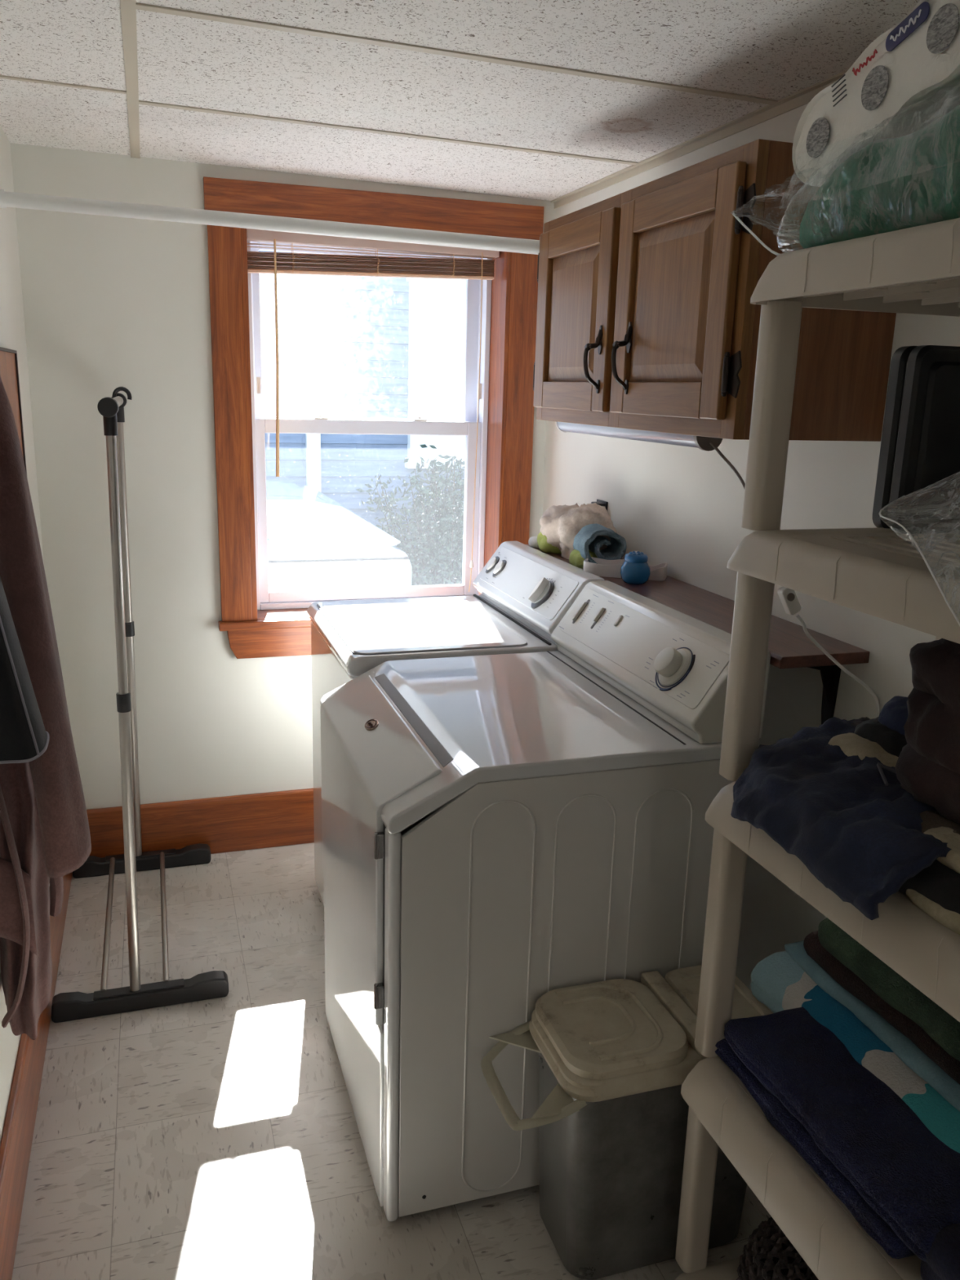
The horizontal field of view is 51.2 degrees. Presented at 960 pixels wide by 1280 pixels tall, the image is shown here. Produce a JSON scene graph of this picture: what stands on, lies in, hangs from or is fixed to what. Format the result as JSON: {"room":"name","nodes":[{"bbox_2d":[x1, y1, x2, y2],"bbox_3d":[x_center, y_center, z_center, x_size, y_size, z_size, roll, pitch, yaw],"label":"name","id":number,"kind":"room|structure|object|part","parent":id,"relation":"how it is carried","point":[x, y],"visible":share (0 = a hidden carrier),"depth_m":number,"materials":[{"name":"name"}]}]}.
{"room":"laundry room","nodes":[
{"label":"laundry room","id":0,"kind":"room"},
{"bbox_2d":[0,125,49,1142],"bbox_3d":[-0.475,0.262,0.312,0.120,2.300,5.500,-3,15,-18],"label":"wall","id":1,"kind":"structure","parent":0,"point":[12,330],"depth_m":2.51,"materials":[{"name":"paint"}]},
{"bbox_2d":[0,346,26,474],"bbox_3d":[-1.056,-0.433,2.253,0.021,0.432,0.465,-3,15,-18],"label":"board","id":2,"kind":"object","parent":1,"relation":"attached to","point":[9,371],"visible":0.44,"depth_m":2.34,"materials":[{"name":"brown wood"}]},
{"bbox_2d":[0,577,49,764],"bbox_3d":[-0.659,-0.205,1.267,0.157,0.733,0.122,-3,15,-18],"label":"ironing board","id":3,"kind":"object","parent":1,"relation":"hanging from","point":[24,737],"visible":1,"depth_m":1.31,"materials":[{"name":"grey fabric"}]},
{"bbox_2d":[0,871,72,1279],"bbox_3d":[-0.574,1.174,0.996,0.016,0.192,4.584,-3,15,-18],"label":"baseboard","id":4,"kind":"structure","parent":1,"relation":"attached to","point":[15,1144],"depth_m":1.90,"materials":[{"name":"brown wood"}]},
{"bbox_2d":[0,375,91,1039],"bbox_3d":[-0.785,0.034,1.666,0.161,1.357,0.294,-11,19,-40],"label":"robe","id":5,"kind":"object","parent":1,"relation":"hanging from","point":[45,837],"visible":0.8,"depth_m":1.65,"materials":[{"name":"brown fabric"}]},
{"bbox_2d":[0,189,539,254],"bbox_3d":[-0.483,-0.986,2.368,1.292,0.116,0.055,1,14,-4],"label":"pole","id":6,"kind":"object","parent":1,"relation":"attached to","point":[9,199],"visible":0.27,"depth_m":2.36,"materials":[{"name":"white"}]},
{"bbox_2d":[0,189,6,208],"bbox_3d":[-1.110,-1.022,2.318,0.020,0.056,0.056,-3,15,-18],"label":"rod bracket","id":7,"kind":"object","parent":6,"relation":"attached to","point":[2,193],"depth_m":2.30,"materials":[{"name":"white"}]},
{"bbox_2d":[9,142,555,809],"bbox_3d":[-0.563,-0.467,3.209,2.147,2.300,0.240,-3,15,-18],"label":"wall","id":8,"kind":"structure","parent":0,"point":[109,303],"depth_m":2.93,"materials":[{"name":"paint"}]},
{"bbox_2d":[86,787,314,857],"bbox_3d":[-0.552,0.586,3.347,1.547,0.192,0.016,-3,15,-18],"label":"baseboard","id":9,"kind":"structure","parent":8,"relation":"attached to","point":[235,823],"depth_m":3.24,"materials":[{"name":"brown wood"}]},
{"bbox_2d":[206,224,252,622],"bbox_3d":[-0.739,-0.628,2.967,0.092,1.170,0.020,-3,15,-18],"label":"trim","id":10,"kind":"structure","parent":8,"relation":"attached to","point":[224,243],"depth_m":2.95,"materials":[{"name":"brown wood"}]},
{"bbox_2d":[240,227,257,620],"bbox_3d":[-0.720,-0.650,3.080,0.016,1.160,0.223,-3,15,-18],"label":"trim","id":11,"kind":"structure","parent":8,"relation":"attached to","point":[243,231],"depth_m":2.97,"materials":[{"name":"brown wood"}]},
{"bbox_2d":[217,608,311,631],"bbox_3d":[-0.348,-0.092,3.333,1.025,0.025,0.242,-3,15,-18],"label":"trim","id":12,"kind":"structure","parent":8,"relation":"attached to","point":[297,617],"depth_m":3.13,"materials":[{"name":"brown wood"}]},
{"bbox_2d":[226,626,311,658],"bbox_3d":[-0.322,-0.012,3.266,0.977,0.096,0.020,-3,15,-18],"label":"trim","id":13,"kind":"structure","parent":8,"relation":"attached to","point":[290,642],"depth_m":3.15,"materials":[{"name":"brown wood"}]},
{"bbox_2d":[246,240,492,609],"bbox_3d":[-0.365,-0.689,3.283,0.786,1.155,0.110,-3,15,-18],"label":"window","id":14,"kind":"structure","parent":8,"relation":"in","point":[467,426],"depth_m":3.29,"materials":[{"name":"white plastic"}]},
{"bbox_3d":[-0.361,-0.961,3.235,0.744,0.567,0.030,-3,15,-18],"label":"sash","id":15,"kind":"part","parent":14,"relation":"part of","materials":[{"name":"white plastic"}]},
{"bbox_3d":[-0.362,-0.428,3.325,0.744,0.590,0.032,-3,15,-18],"label":"sash","id":16,"kind":"part","parent":14,"relation":"part of","materials":[{"name":"white plastic"}]},
{"bbox_2d":[246,228,498,591],"bbox_3d":[-0.324,-0.682,3.156,0.774,1.097,0.058,-3,15,-18],"label":"window blind","id":17,"kind":"object","parent":14,"relation":"attached to","point":[258,262],"visible":0.84,"depth_m":3.03,"materials":[{"name":"beige"}]},
{"bbox_3d":[-0.557,-1.132,2.971,0.010,0.087,0.034,-3,15,-18],"label":"ladder cord","id":18,"kind":"part","parent":17,"relation":"part of","materials":[{"name":"fabric"}]},
{"bbox_3d":[-0.321,-1.114,3.056,0.762,0.031,0.024,-3,15,-18],"label":"rail","id":19,"kind":"part","parent":17,"relation":"part of","materials":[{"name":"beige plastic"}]},
{"bbox_3d":[-0.314,-1.149,3.048,0.010,0.080,0.034,-3,15,-18],"label":"ladder cord","id":20,"kind":"part","parent":17,"relation":"part of","materials":[{"name":"fabric"}]},
{"bbox_3d":[-0.014,-0.684,3.243,0.021,1.075,0.005,-3,15,-18],"label":"lift cord","id":21,"kind":"part","parent":17,"relation":"part of","materials":[{"name":"brown plastic"}]},
{"bbox_2d":[203,176,543,239],"bbox_3d":[-0.289,-1.265,2.951,1.014,0.098,0.022,-3,15,-18],"label":"trim","id":22,"kind":"structure","parent":8,"relation":"attached to","point":[221,194],"depth_m":2.93,"materials":[{"name":"brown wood"}]},
{"bbox_2d":[484,251,511,566],"bbox_3d":[0.041,-0.690,3.324,0.012,1.160,0.223,-3,15,-18],"label":"trim","id":23,"kind":"structure","parent":8,"relation":"attached to","point":[500,284],"depth_m":3.25,"materials":[{"name":"brown wood"}]},
{"bbox_2d":[502,252,537,544],"bbox_3d":[0.125,-0.673,3.244,0.096,1.170,0.020,-3,15,-18],"label":"trim","id":24,"kind":"structure","parent":8,"relation":"attached to","point":[523,292],"depth_m":3.21,"materials":[{"name":"brown wood"}]},
{"bbox_2d":[11,842,771,1279],"bbox_3d":[0.240,1.357,0.998,2.147,0.120,5.800,-3,15,-18],"label":"floor","id":25,"kind":"structure","parent":0,"point":[220,1138],"depth_m":2.06,"materials":[{"name":"tile"}]},
{"bbox_2d":[51,386,228,1022],"bbox_3d":[-0.925,0.095,2.629,0.411,1.472,0.795,-3,15,-18],"label":"rack","id":26,"kind":"object","parent":25,"relation":"on","point":[71,1006],"visible":0.98,"depth_m":2.44,"materials":[{"name":"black metal"}]},
{"bbox_3d":[-1.028,0.768,2.772,0.015,0.015,0.730,-3,15,-18],"label":"floor rod","id":27,"kind":"part","parent":26,"relation":"part of","materials":[{"name":"silver metal"}]},
{"bbox_3d":[-0.889,0.761,2.817,0.015,0.015,0.730,-3,15,-18],"label":"floor rod","id":28,"kind":"part","parent":26,"relation":"part of","materials":[{"name":"silver metal"}]},
{"bbox_2d":[306,541,604,906],"bbox_3d":[-0.104,0.303,2.751,0.639,1.054,0.626,-3,15,-18],"label":"washing machine","id":29,"kind":"object","parent":25,"relation":"on","point":[525,592],"visible":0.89,"depth_m":2.61,"materials":[{"name":"white metal"}]},
{"bbox_3d":[-0.171,-0.048,2.633,0.428,0.004,0.585,-3,15,-18],"label":"lid","id":30,"kind":"part","parent":29,"relation":"part of","materials":[{"name":"white metal"}]},
{"bbox_3d":[-0.108,-0.028,2.664,0.611,0.046,0.626,-3,15,-18],"label":"panel","id":31,"kind":"part","parent":29,"relation":"part of","materials":[{"name":"white metal"}]},
{"bbox_3d":[0.035,-0.224,2.937,0.033,0.037,0.031,10,16,29],"label":"knob","id":32,"kind":"part","parent":29,"relation":"part of","materials":[{"name":"white plastic"}]},
{"bbox_3d":[0.054,-0.209,2.879,0.033,0.037,0.031,10,16,29],"label":"knob","id":33,"kind":"part","parent":29,"relation":"part of","materials":[{"name":"white plastic"}]},
{"bbox_3d":[0.120,-0.162,2.703,0.071,0.094,0.577,-3,15,-18],"label":"control panel","id":34,"kind":"part","parent":29,"relation":"part of","materials":[{"name":"white plastic"}]},
{"bbox_2d":[320,580,770,1222],"bbox_3d":[0.066,0.466,2.120,0.717,1.054,0.694,-3,15,-18],"label":"dryer","id":35,"kind":"object","parent":25,"relation":"on","point":[501,833],"visible":0.94,"depth_m":1.81,"materials":[{"name":"white metal"}]},
{"bbox_3d":[-0.264,0.800,2.103,0.024,0.372,0.619,-3,15,-18],"label":"panel","id":36,"kind":"part","parent":35,"relation":"part of","materials":[{"name":"metal"}]},
{"bbox_3d":[-0.215,0.382,2.008,0.114,0.476,0.588,-3,15,-18],"label":"door","id":37,"kind":"part","parent":35,"relation":"part of","materials":[{"name":"metal"}]},
{"bbox_3d":[-0.037,0.469,2.457,0.652,0.834,0.011,-3,15,-18],"label":"panel","id":38,"kind":"part","parent":35,"relation":"part of","materials":[{"name":"white metal"}]},
{"bbox_3d":[0.066,0.170,2.044,0.677,0.103,0.693,-3,15,-18],"label":"panel","id":39,"kind":"part","parent":35,"relation":"part of","materials":[{"name":"metal"}]},
{"bbox_3d":[0.172,0.632,1.830,0.652,0.834,0.011,-3,15,-18],"label":"panel","id":40,"kind":"part","parent":35,"relation":"part of","materials":[{"name":"metal"}]},
{"bbox_3d":[0.232,-0.067,2.336,0.035,0.045,0.008,-3,15,-18],"label":"slide lever","id":41,"kind":"part","parent":35,"relation":"part of","materials":[{"name":"grey plastic"}]},
{"bbox_3d":[0.268,-0.057,2.253,0.026,0.032,0.008,-3,15,-18],"label":"slide lever","id":42,"kind":"part","parent":35,"relation":"part of","materials":[{"name":"grey plastic"}]},
{"bbox_3d":[0.320,0.002,2.085,0.070,0.098,0.638,-3,15,-18],"label":"control panel","id":43,"kind":"part","parent":35,"relation":"part of","materials":[{"name":"white plastic"}]},
{"bbox_3d":[0.358,0.042,1.903,0.050,0.056,0.056,-3,15,-18],"label":"knob","id":44,"kind":"part","parent":35,"relation":"part of","materials":[{"name":"grey plastic"}]},
{"bbox_2d":[480,964,773,1279],"bbox_3d":[0.258,0.863,1.780,0.501,0.455,0.234,-3,15,-18],"label":"trash can","id":45,"kind":"object","parent":25,"relation":"on","point":[616,1055],"visible":0.8,"depth_m":1.70,"materials":[{"name":"grey plastic"}]},
{"bbox_3d":[0.079,0.738,1.688,0.118,0.053,0.234,-3,15,-18],"label":"carry handle","id":46,"kind":"part","parent":45,"relation":"part of","materials":[{"name":"beige plastic"}]},
{"bbox_3d":[0.433,0.649,1.784,0.135,0.022,0.227,-3,15,-18],"label":"lid","id":47,"kind":"part","parent":45,"relation":"part of","materials":[{"name":"beige plastic"}]},
{"bbox_2d":[675,217,959,1279],"bbox_3d":[0.679,0.412,1.139,0.476,1.668,0.934,-3,15,-18],"label":"shelving unit","id":48,"kind":"object","parent":25,"relation":"on","point":[877,572],"visible":0.6,"depth_m":1.29,"materials":[{"name":"beige plastic"}]},
{"bbox_3d":[0.357,0.868,1.630,0.045,0.352,0.042,-3,15,-18],"label":"post","id":49,"kind":"part","parent":48,"relation":"part of","materials":[{"name":"beige plastic"}]},
{"bbox_3d":[0.368,0.446,1.524,0.045,0.402,0.042,-3,15,-18],"label":"post","id":50,"kind":"part","parent":48,"relation":"part of","materials":[{"name":"beige plastic"}]},
{"bbox_3d":[0.380,0.045,1.424,0.045,0.315,0.042,-3,15,-18],"label":"post","id":51,"kind":"part","parent":48,"relation":"part of","materials":[{"name":"beige plastic"}]},
{"bbox_3d":[0.389,-0.296,1.339,0.045,0.295,0.042,-3,15,-18],"label":"post","id":52,"kind":"part","parent":48,"relation":"part of","materials":[{"name":"beige plastic"}]},
{"bbox_2d":[736,1217,818,1279],"bbox_3d":[0.533,1.004,1.584,0.242,0.112,0.242,-3,15,-18],"label":"basket","id":53,"kind":"object","parent":48,"relation":"on","point":[768,1254],"visible":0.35,"depth_m":1.58,"materials":[{"name":"wicker"}]},
{"bbox_2d":[715,1038,915,1258],"bbox_3d":[0.508,0.672,1.396,0.187,0.038,0.426,-3,15,-18],"label":"towel","id":54,"kind":"object","parent":48,"relation":"on","point":[787,1125],"visible":0.3,"depth_m":1.33,"materials":[{"name":"fabric"}]},
{"bbox_2d":[724,1007,959,1262],"bbox_3d":[0.526,0.642,1.366,0.198,0.045,0.448,-3,15,-18],"label":"towel","id":55,"kind":"object","parent":54,"relation":"on","point":[908,1175],"visible":0.75,"depth_m":1.32,"materials":[{"name":"fabric"}]},
{"bbox_2d":[730,716,951,919],"bbox_3d":[0.527,0.207,1.297,0.363,0.097,0.397,-3,15,-18],"label":"towel","id":56,"kind":"object","parent":48,"relation":"on","point":[850,820],"visible":0.64,"depth_m":1.22,"materials":[{"name":"fabric"}]},
{"bbox_2d":[854,716,906,756],"bbox_3d":[0.585,0.140,1.386,0.105,0.057,0.129,-3,15,-18],"label":"socks","id":57,"kind":"object","parent":56,"relation":"on","point":[891,741],"visible":0.3,"depth_m":1.36,"materials":[{"name":"fabric"}]},
{"bbox_2d":[878,696,907,735],"bbox_3d":[0.596,0.117,1.377,0.080,0.077,0.089,-3,15,-18],"label":"cloth","id":58,"kind":"object","parent":57,"relation":"on","point":[893,715],"visible":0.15,"depth_m":1.36,"materials":[{"name":"fabric"}]},
{"bbox_2d":[729,81,959,256],"bbox_3d":[0.653,-0.519,1.069,0.434,0.176,1.081,-3,15,-18],"label":"bag","id":59,"kind":"object","parent":48,"relation":"on","point":[913,180],"visible":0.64,"depth_m":1.11,"materials":[{"name":"white"}]},
{"bbox_2d":[791,0,959,186],"bbox_3d":[0.579,-0.638,1.069,0.213,0.234,0.504,-3,15,-18],"label":"pack","id":60,"kind":"object","parent":59,"relation":"on","point":[918,57],"visible":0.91,"depth_m":1.12,"materials":[{"name":"white"}]},
{"bbox_2d":[831,74,847,106],"bbox_3d":[0.428,-0.655,1.193,0.002,0.032,0.031,-3,15,-18],"label":"print","id":61,"kind":"object","parent":60,"relation":"attached to","point":[838,88],"depth_m":1.20,"materials":[{"name":"grey"}]},
{"bbox_2d":[799,103,959,248],"bbox_3d":[0.694,-0.484,0.968,0.405,0.160,0.811,-3,15,-18],"label":"comforter","id":62,"kind":"object","parent":59,"relation":"on","point":[913,180],"depth_m":1.11,"materials":[{"name":"fabric"}]},
{"bbox_2d":[750,951,959,1153],"bbox_3d":[0.711,0.651,1.355,0.289,0.086,0.836,-3,15,-18],"label":"towel","id":63,"kind":"object","parent":48,"relation":"on","point":[779,983],"visible":0.29,"depth_m":1.48,"materials":[{"name":"fabric"}]},
{"bbox_2d":[784,940,959,1111],"bbox_3d":[0.738,0.606,1.349,0.230,0.028,0.825,-3,15,-18],"label":"towel","id":64,"kind":"object","parent":63,"relation":"on","point":[900,1045],"visible":0.31,"depth_m":1.46,"materials":[{"name":"fabric"}]},
{"bbox_2d":[803,930,959,1084],"bbox_3d":[0.751,0.581,1.324,0.228,0.045,0.787,-3,15,-18],"label":"towel","id":65,"kind":"object","parent":64,"relation":"on","point":[841,974],"visible":0.33,"depth_m":1.47,"materials":[{"name":"fabric"}]},
{"bbox_2d":[817,917,959,1061],"bbox_3d":[0.753,0.539,1.291,0.242,0.061,0.740,-3,15,-18],"label":"towel","id":66,"kind":"object","parent":65,"relation":"on","point":[883,980],"visible":0.45,"depth_m":1.43,"materials":[{"name":"fabric"}]},
{"bbox_2d":[848,716,870,727],"bbox_3d":[0.592,0.159,1.489,0.240,0.077,0.190,-3,15,-18],"label":"shirt","id":67,"kind":"object","parent":48,"relation":"on","point":[860,721],"visible":0.04,"depth_m":1.54,"materials":[{"name":"fabric"}]},
{"bbox_2d":[828,733,898,767],"bbox_3d":[0.531,0.162,1.375,0.082,0.051,0.121,-3,15,-18],"label":"shirt","id":68,"kind":"object","parent":67,"relation":"on","point":[851,744],"visible":0.44,"depth_m":1.36,"materials":[{"name":"fabric"}]},
{"bbox_2d":[872,345,959,533],"bbox_3d":[0.666,-0.276,1.392,0.217,0.249,0.062,-3,15,-18],"label":"plastic bin","id":69,"kind":"object","parent":48,"relation":"on","point":[920,447],"visible":0.94,"depth_m":1.35,"materials":[{"name":"black plastic"}]},
{"bbox_2d":[879,480,959,626],"bbox_3d":[0.521,-0.082,0.884,0.129,0.356,0.540,-3,15,-18],"label":"plastic bag","id":70,"kind":"object","parent":48,"relation":"hanging from","point":[907,497],"visible":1,"depth_m":1.03,"materials":[{"name":"white"}]},
{"bbox_2d":[897,859,959,914],"bbox_3d":[0.550,0.264,1.121,0.161,0.049,0.225,-3,15,-18],"label":"trousers","id":71,"kind":"object","parent":48,"relation":"on","point":[937,882],"visible":0.31,"depth_m":1.08,"materials":[{"name":"fabric"}]},
{"bbox_2d":[920,810,959,834],"bbox_3d":[0.605,0.242,1.125,0.181,0.056,0.293,-3,15,-18],"label":"shirt","id":72,"kind":"object","parent":71,"relation":"on","point":[931,819],"visible":0.2,"depth_m":1.15,"materials":[{"name":"fabric"}]},
{"bbox_2d":[894,638,959,824],"bbox_3d":[0.675,0.120,1.085,0.276,0.232,0.424,-3,15,-18],"label":"blanket","id":73,"kind":"object","parent":72,"relation":"on","point":[927,767],"visible":0.99,"depth_m":1.16,"materials":[{"name":"fabric"}]},
{"bbox_2d":[923,826,959,873],"bbox_3d":[0.545,0.238,1.097,0.076,0.041,0.133,-3,15,-18],"label":"shirt","id":74,"kind":"object","parent":71,"relation":"on","point":[945,834],"visible":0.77,"depth_m":1.10,"materials":[{"name":"beige fabric"}]},
{"bbox_2d":[906,888,959,934],"bbox_3d":[0.502,0.287,1.078,0.045,0.022,0.108,-3,15,-18],"label":"sock","id":75,"kind":"object","parent":48,"relation":"on","point":[949,919],"visible":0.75,"depth_m":1.06,"materials":[{"name":"fabric"}]},
{"bbox_2d":[920,1223,959,1279],"bbox_3d":[0.637,0.737,1.059,0.204,0.083,0.295,-3,15,-18],"label":"towel","id":76,"kind":"object","parent":48,"relation":"on","point":[943,1260],"visible":0.93,"depth_m":1.13,"materials":[{"name":"fabric"}]},
{"bbox_2d":[0,0,919,200],"bbox_3d":[0.300,-0.814,0.453,2.147,0.241,5.800,-3,15,-18],"label":"ceiling","id":77,"kind":"structure","parent":0,"point":[776,50],"depth_m":1.94,"materials":[{"name":"tile"}]},
{"bbox_2d":[120,0,140,158],"bbox_3d":[-0.234,-0.768,0.613,0.024,0.006,4.600,-3,15,-18],"label":"trim","id":78,"kind":"structure","parent":77,"relation":"attached to","point":[128,7],"depth_m":1.95,"materials":[{"name":"silver metal"}]},
{"bbox_2d":[0,2,777,164],"bbox_3d":[0.247,-0.752,0.629,1.547,0.029,3.716,-3,15,-18],"label":"trim","id":79,"kind":"structure","parent":77,"relation":"attached to","point":[143,6],"depth_m":1.90,"materials":[{"name":"silver metal"}]},
{"bbox_2d":[542,102,959,1012],"bbox_3d":[1.111,0.178,0.819,0.120,2.300,5.500,-3,15,-18],"label":"wall","id":80,"kind":"structure","parent":0,"point":[681,507],"depth_m":2.19,"materials":[{"name":"paint"}]},
{"bbox_2d":[591,499,608,510],"bbox_3d":[0.340,-0.359,2.897,0.030,0.090,0.070,-3,15,-18],"label":"wall outlet","id":81,"kind":"object","parent":80,"relation":"attached to","point":[602,503],"visible":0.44,"depth_m":2.86,"materials":[{"name":"black plastic"}]},
{"bbox_3d":[0.352,-0.359,2.901,0.005,0.090,0.070,-3,15,-18],"label":"plate","id":82,"kind":"part","parent":81,"relation":"part of","materials":[{"name":"black plastic"}]},
{"bbox_2d":[526,544,869,724],"bbox_3d":[0.418,-0.033,2.441,0.191,0.205,1.325,-3,15,-18],"label":"wall shelf","id":83,"kind":"object","parent":80,"relation":"attached to","point":[789,646],"visible":0.38,"depth_m":1.96,"materials":[{"name":"brown wood"}]},
{"bbox_2d":[528,536,538,547],"bbox_3d":[0.192,-0.291,2.958,0.096,0.030,0.071,-3,15,-18],"label":"tissue","id":84,"kind":"object","parent":83,"relation":"on","point":[532,541],"visible":0.2,"depth_m":2.93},
{"bbox_2d":[537,531,561,553],"bbox_3d":[0.215,-0.292,2.870,0.094,0.076,0.107,-3,15,-18],"label":"cloth","id":85,"kind":"object","parent":83,"relation":"on","point":[544,546],"visible":0.41,"depth_m":2.84,"materials":[{"name":"fabric"}]},
{"bbox_2d":[539,502,616,559],"bbox_3d":[0.273,-0.314,2.809,0.273,0.150,0.208,14,19,40],"label":"cleaning cloth","id":86,"kind":"object","parent":83,"relation":"on","point":[560,524],"visible":0.59,"depth_m":2.74,"materials":[{"name":"beige fabric"}]},
{"bbox_2d":[568,549,597,568],"bbox_3d":[0.278,-0.217,2.646,0.071,0.043,0.115,-3,15,-18],"label":"cloth","id":87,"kind":"object","parent":83,"relation":"on","point":[575,559],"visible":0.41,"depth_m":2.62,"materials":[{"name":"fabric"}]},
{"bbox_2d":[573,523,626,564],"bbox_3d":[0.315,-0.248,2.640,0.125,0.106,0.165,0,14,-8],"label":"rolled towel","id":88,"kind":"object","parent":83,"relation":"on","point":[588,538],"visible":0.91,"depth_m":2.60,"materials":[{"name":"fabric"}]},
{"bbox_2d":[582,551,667,581],"bbox_3d":[0.367,-0.193,2.524,0.205,0.062,0.085,5,15,15],"label":"tray","id":89,"kind":"object","parent":83,"relation":"on","point":[606,568],"visible":0.62,"depth_m":2.50,"materials":[{"name":"white plastic"}]},
{"bbox_2d":[620,551,650,584],"bbox_3d":[0.378,-0.176,2.431,0.073,0.075,0.073,-3,15,-18],"label":"jar","id":90,"kind":"object","parent":83,"relation":"on","point":[635,569],"visible":1,"depth_m":2.41,"materials":[{"name":"ceramic"}]},
{"bbox_3d":[0.378,-0.200,2.425,0.056,0.020,0.056,-3,15,-18],"label":"jar lid","id":91,"kind":"part","parent":90,"relation":"part of","materials":[{"name":"blue plastic"}]},
{"bbox_2d":[550,69,848,208],"bbox_3d":[0.932,-0.802,0.993,0.016,0.024,4.600,-3,15,-18],"label":"trim","id":92,"kind":"structure","parent":80,"relation":"attached to","point":[802,97],"depth_m":2.26,"materials":[{"name":"wood"}]},
{"bbox_2d":[533,138,896,441],"bbox_3d":[0.406,-0.680,2.097,0.358,0.465,0.946,-3,15,-18],"label":"upper cabinet","id":93,"kind":"object","parent":80,"relation":"attached to","point":[646,320],"visible":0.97,"depth_m":1.77,"materials":[{"name":"brown wood"}]},
{"bbox_3d":[0.206,-0.564,2.311,0.018,0.062,0.292,-3,15,-18],"label":"door rail","id":94,"kind":"part","parent":93,"relation":"part of","materials":[{"name":"brown wood"}]},
{"bbox_3d":[0.211,-0.731,2.269,0.014,0.282,0.292,-3,15,-18],"label":"door","id":95,"kind":"part","parent":93,"relation":"part of","materials":[{"name":"brown wood"}]},
{"bbox_3d":[0.224,-0.525,2.325,0.020,0.042,0.392,-3,15,-18],"label":"frame rail","id":96,"kind":"part","parent":93,"relation":"part of","materials":[{"name":"brown wood"}]},
{"bbox_3d":[0.215,-0.897,2.227,0.018,0.062,0.292,-3,15,-18],"label":"door rail","id":97,"kind":"part","parent":93,"relation":"part of","materials":[{"name":"brown wood"}]},
{"bbox_3d":[0.235,-0.937,2.222,0.020,0.038,0.392,-3,15,-18],"label":"frame rail","id":98,"kind":"part","parent":93,"relation":"part of","materials":[{"name":"brown wood"}]},
{"bbox_3d":[0.237,-0.594,2.118,0.041,0.139,0.028,-3,15,-18],"label":"handle","id":99,"kind":"part","parent":93,"relation":"part of","materials":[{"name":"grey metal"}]},
{"bbox_3d":[0.280,-0.561,1.991,0.041,0.139,0.028,-3,15,-18],"label":"handle","id":100,"kind":"part","parent":93,"relation":"part of","materials":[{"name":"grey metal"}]},
{"bbox_2d":[555,421,722,450],"bbox_3d":[0.317,-0.446,2.166,0.056,0.028,0.692,-3,15,-18],"label":"light bar","id":101,"kind":"object","parent":93,"relation":"attached to","point":[700,442],"visible":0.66,"depth_m":2.05,"materials":[{"name":"white"}]},
{"bbox_2d":[709,441,879,717],"bbox_3d":[0.545,0.208,1.851,0.362,1.110,0.130,8,16,25],"label":"lamp cord","id":102,"kind":"object","parent":101,"relation":"hanging from","point":[788,597],"visible":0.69,"depth_m":1.77,"materials":[{"name":"grey plastic"}]},
{"bbox_3d":[0.485,-0.233,1.797,0.032,0.232,0.206,-7,16,-30],"label":"cord","id":103,"kind":"part","parent":102,"relation":"part of","materials":[{"name":"grey plastic"}]},
{"bbox_2d":[777,586,800,615],"bbox_3d":[0.537,-0.070,1.738,0.043,0.053,0.016,-3,15,-18],"label":"switch","id":104,"kind":"object","parent":102,"relation":"attached to","point":[788,597],"depth_m":1.73,"materials":[{"name":"grey plastic"}]},
{"bbox_3d":[0.632,0.354,1.863,0.186,0.827,0.031,1,14,-2],"label":"cord","id":105,"kind":"part","parent":102,"relation":"part of","materials":[{"name":"white plastic"}]},
{"bbox_3d":[0.345,-0.455,1.892,0.018,0.062,0.306,-3,15,-18],"label":"door rail","id":106,"kind":"part","parent":93,"relation":"part of","materials":[{"name":"brown wood"}]},
{"bbox_3d":[0.362,-0.417,1.912,0.020,0.042,0.405,-3,15,-18],"label":"frame rail","id":107,"kind":"part","parent":93,"relation":"part of","materials":[{"name":"brown wood"}]},
{"bbox_3d":[0.351,-0.622,1.850,0.014,0.282,0.306,-3,15,-18],"label":"door","id":108,"kind":"part","parent":93,"relation":"part of","materials":[{"name":"brown wood"}]},
{"bbox_3d":[0.354,-0.789,1.808,0.018,0.062,0.306,-3,15,-18],"label":"door rail","id":109,"kind":"part","parent":93,"relation":"part of","materials":[{"name":"brown wood"}]},
{"bbox_3d":[0.373,-0.830,1.809,0.020,0.038,0.405,-3,15,-18],"label":"frame rail","id":110,"kind":"part","parent":93,"relation":"part of","materials":[{"name":"brown wood"}]},
{"label":"outside","id":111,"kind":"structure","parent":0,"visible":0},
{"bbox_3d":[-1.906,-0.642,10.347,21.000,0.100,13.700,-3,15,-18],"label":"ground","id":112,"kind":"structure","parent":111,"visible":0},
{"bbox_2d":[266,480,412,591],"bbox_3d":[-2.632,-0.224,5.753,4.277,1.278,1.420,-3,15,-18],"label":"car","id":113,"kind":"object","parent":112,"relation":"on","point":[315,541],"visible":0.23,"depth_m":5.59,"materials":[{"name":"white paint"}]},
{"bbox_2d":[258,250,465,565],"bbox_3d":[-1.134,-2.516,7.621,9.200,4.900,2.700,-3,15,-18],"label":"neighbouring house","id":114,"kind":"structure","parent":112,"relation":"on","point":[349,346],"depth_m":6.98,"materials":[{"name":"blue paint"}]},
{"bbox_2d":[426,282,465,457],"bbox_3d":[-0.143,-1.908,7.154,0.500,1.200,0.010,-3,15,-18],"label":"window shade","id":115,"kind":"object","parent":114,"relation":"hanging from","point":[446,330],"depth_m":7.10,"materials":[{"name":"white"}]},
{"bbox_2d":[355,444,465,586],"bbox_3d":[-0.235,-0.562,7.168,1.337,1.638,0.390,-3,15,-16],"label":"shrub","id":116,"kind":"object","parent":112,"relation":"on","point":[438,548],"visible":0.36,"depth_m":7.04,"materials":[{"name":"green plant"}]}
]}

